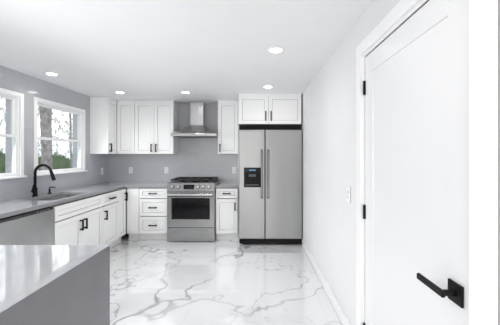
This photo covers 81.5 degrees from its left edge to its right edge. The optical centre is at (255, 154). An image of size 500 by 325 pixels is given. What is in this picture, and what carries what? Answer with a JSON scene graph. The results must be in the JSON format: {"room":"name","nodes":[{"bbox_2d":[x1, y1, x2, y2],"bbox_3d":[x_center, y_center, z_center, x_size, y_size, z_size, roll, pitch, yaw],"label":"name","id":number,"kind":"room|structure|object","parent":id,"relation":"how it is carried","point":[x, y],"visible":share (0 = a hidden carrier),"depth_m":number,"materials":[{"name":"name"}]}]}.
{"room":"kitchen","nodes":[
{"label":"kitchen","id":0,"kind":"room"},
{"bbox_2d":[0,65,108,200],"bbox_3d":[-2.760,0.220,1.340,0.160,2.320,7.880,0,0,0],"label":"wall","id":1,"kind":"structure","parent":0,"point":[30,88],"depth_m":3.56,"materials":[{"name":"grey paint"}]},
{"bbox_2d":[0,88,26,179],"bbox_3d":[-2.695,-0.223,2.817,0.120,0.960,1.055,0,0,0],"label":"window","id":2,"kind":"structure","parent":1,"relation":"in","point":[13,96],"depth_m":3.26,"materials":[{"name":"white"}]},
{"bbox_2d":[33,97,87,175],"bbox_3d":[-2.695,-0.223,4.013,0.120,0.960,1.065,0,0,0],"label":"window","id":3,"kind":"structure","parent":1,"relation":"in","point":[80,140],"depth_m":4.01,"materials":[{"name":"white"}]},
{"bbox_2d":[90,97,109,152],"bbox_3d":[-2.531,-0.479,4.976,0.293,0.916,0.602,0,0,0],"label":"upper cabinet","id":4,"kind":"object","parent":1,"relation":"attached to","point":[99,106],"depth_m":4.67,"materials":[{"name":"white paint"}]},
{"bbox_2d":[109,103,237,230],"bbox_3d":[-0.984,0.220,5.360,3.713,2.320,0.160,0,0,0],"label":"wall","id":5,"kind":"structure","parent":0,"point":[197,157],"depth_m":5.28,"materials":[{"name":"grey paint"}]},
{"bbox_2d":[110,98,177,152],"bbox_3d":[-1.915,-0.479,4.976,0.999,0.916,0.602,0,0,0],"label":"upper cabinet","id":6,"kind":"object","parent":5,"relation":"attached to","point":[133,126],"depth_m":4.98,"materials":[{"name":"white paint"}]},
{"bbox_2d":[171,101,217,137],"bbox_3d":[-1.035,-0.623,5.027,0.750,0.628,0.500,0,0,0],"label":"range hood","id":7,"kind":"object","parent":5,"relation":"attached to","point":[196,128],"visible":0.94,"depth_m":5.04,"materials":[{"name":"metal"}]},
{"bbox_2d":[218,100,237,153],"bbox_3d":[-0.481,-0.478,5.101,0.347,0.917,0.351,0,0,0],"label":"upper cabinet","id":8,"kind":"object","parent":5,"relation":"attached to","point":[227,126],"visible":0.94,"depth_m":4.98,"materials":[{"name":"white paint"}]},
{"bbox_2d":[0,0,372,102],"bbox_3d":[-0.984,-0.970,1.340,3.713,0.060,8.200,0,0,0],"label":"ceiling","id":9,"kind":"structure","parent":0,"point":[209,51],"depth_m":2.44,"materials":[{"name":"paint"}]},
{"bbox_2d":[43,72,59,75],"bbox_3d":[-2.356,-0.934,3.349,0.160,0.008,0.160,0,0,0],"label":"recessed light","id":10,"kind":"object","parent":9,"relation":"in","point":[51,73],"visible":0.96,"depth_m":3.33,"materials":[{"name":"white"}]},
{"bbox_2d":[262,85,273,87],"bbox_3d":[0.164,-0.934,3.974,0.160,0.008,0.160,0,0,0],"label":"recessed light","id":11,"kind":"object","parent":9,"relation":"in","point":[267,86],"visible":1,"depth_m":3.95,"materials":[{"name":"white"}]},
{"bbox_2d":[267,46,284,52],"bbox_3d":[0.178,-0.934,2.586,0.160,0.008,0.160,0,0,0],"label":"recessed light","id":12,"kind":"object","parent":9,"relation":"in","point":[276,49],"visible":0.92,"depth_m":2.56,"materials":[{"name":"white"}]},
{"bbox_2d":[110,231,341,324],"bbox_3d":[-0.984,1.410,1.340,3.713,0.060,8.200,0,0,0],"label":"floor","id":13,"kind":"structure","parent":0,"point":[215,282],"depth_m":3.07,"materials":[{"name":"stone"}]},
{"bbox_2d":[0,206,54,244],"bbox_3d":[-2.366,0.956,2.660,0.581,0.849,0.663,0,0,0],"label":"dishwasher","id":14,"kind":"object","parent":13,"relation":"on","point":[35,227],"visible":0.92,"depth_m":2.67,"materials":[{"name":"grey metal"}]},
{"bbox_2d":[0,245,109,324],"bbox_3d":[-1.432,0.932,1.183,1.290,0.895,0.766,0,0,0],"label":"kitchen island","id":15,"kind":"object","parent":13,"relation":"on","point":[54,284],"depth_m":1.26,"materials":[{"name":"stone"}]},
{"bbox_2d":[86,188,125,243],"bbox_3d":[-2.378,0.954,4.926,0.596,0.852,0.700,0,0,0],"label":"base cabinet","id":16,"kind":"object","parent":13,"relation":"on","point":[99,219],"depth_m":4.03,"materials":[{"name":"white paint"}]},
{"bbox_2d":[0,182,127,218],"bbox_3d":[-2.377,0.605,3.038,0.600,0.240,4.477,0,0,0],"label":"countertop","id":17,"kind":"structure","parent":16,"relation":"on","point":[11,207],"depth_m":3.39,"materials":[{"name":"stone"}]},
{"bbox_2d":[31,164,55,195],"bbox_3d":[-2.499,0.294,3.402,0.273,0.379,0.096,0,0,0],"label":"faucet","id":18,"kind":"object","parent":17,"relation":"on","point":[34,190],"visible":1,"depth_m":3.41,"materials":[{"name":"black metal"}]},
{"bbox_2d":[126,188,137,239],"bbox_3d":[-1.970,0.954,4.968,0.214,0.852,0.617,0,0,0],"label":"base cabinet","id":19,"kind":"object","parent":13,"relation":"on","point":[132,193],"depth_m":4.66,"materials":[{"name":"white paint"}]},
{"bbox_2d":[138,188,166,239],"bbox_3d":[-1.652,0.954,4.968,0.455,0.852,0.617,0,0,0],"label":"base cabinet","id":20,"kind":"object","parent":13,"relation":"on","point":[152,202],"depth_m":4.67,"materials":[{"name":"white paint"}]},
{"bbox_2d":[128,182,168,187],"bbox_3d":[-1.749,0.506,4.955,0.655,0.040,0.642,0,0,0],"label":"countertop","id":21,"kind":"structure","parent":20,"relation":"on","point":[130,184],"depth_m":4.77,"materials":[{"name":"stone"}]},
{"bbox_2d":[167,177,219,240],"bbox_3d":[-1.036,0.886,4.885,0.756,0.987,0.730,0,0,0],"label":"range","id":22,"kind":"object","parent":13,"relation":"on","point":[191,208],"visible":0.98,"depth_m":4.60,"materials":[{"name":"metal"}]},
{"bbox_2d":[216,188,237,239],"bbox_3d":[-0.470,0.954,4.947,0.356,0.853,0.661,0,0,0],"label":"base cabinet","id":23,"kind":"object","parent":13,"relation":"on","point":[226,213],"visible":0.98,"depth_m":4.67,"materials":[{"name":"white paint"}]},
{"bbox_2d":[215,182,237,187],"bbox_3d":[-0.471,0.505,4.957,0.362,0.040,0.640,0,0,0],"label":"countertop","id":24,"kind":"structure","parent":23,"relation":"on","point":[227,185],"depth_m":4.64,"materials":[{"name":"stone"}]},
{"bbox_2d":[238,93,300,239],"bbox_3d":[0.202,0.222,4.816,0.977,2.317,0.921,0,0,0],"label":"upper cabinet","id":25,"kind":"object","parent":13,"relation":"on","point":[269,111],"visible":1,"depth_m":4.41,"materials":[{"name":"white paint"}]},
{"bbox_2d":[239,130,301,243],"bbox_3d":[0.219,0.497,4.788,0.962,1.765,0.924,0,0,0],"label":"refrigerator","id":26,"kind":"object","parent":13,"relation":"on","point":[270,186],"visible":1,"depth_m":4.40,"materials":[{"name":"grey metal"}]},
{"bbox_2d":[300,0,499,324],"bbox_3d":[0.793,0.220,1.340,0.160,2.320,7.880,0,0,0],"label":"wall","id":27,"kind":"structure","parent":0,"point":[328,113],"depth_m":2.57,"materials":[{"name":"white paint"}]},
{"bbox_2d":[302,239,350,324],"bbox_3d":[0.705,1.326,0.895,0.016,0.108,6.990,0,0,0],"label":"baseboard","id":28,"kind":"structure","parent":27,"relation":"attached to","point":[342,317],"depth_m":2.83,"materials":[{"name":"white wood"}]},
{"bbox_2d":[347,186,350,202],"bbox_3d":[0.704,0.300,2.215,0.013,0.124,0.080,0,0,0],"label":"light switch","id":29,"kind":"object","parent":27,"relation":"attached to","point":[349,194],"visible":1,"depth_m":2.19,"materials":[{"name":"white plastic"}]},
{"bbox_2d":[356,0,497,324],"bbox_3d":[0.674,0.328,1.403,0.072,2.105,1.115,0,0,0],"label":"door","id":30,"kind":"structure","parent":27,"relation":"in","point":[426,162],"depth_m":1.18,"materials":[{"name":"white wood"}]},
{"label":"outside","id":31,"kind":"structure","parent":0,"visible":0},
{"bbox_2d":[0,98,71,172],"bbox_3d":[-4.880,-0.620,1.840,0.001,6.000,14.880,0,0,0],"label":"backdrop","id":32,"kind":"structure","parent":31,"point":[63,147],"depth_m":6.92,"materials":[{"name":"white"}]}
]}

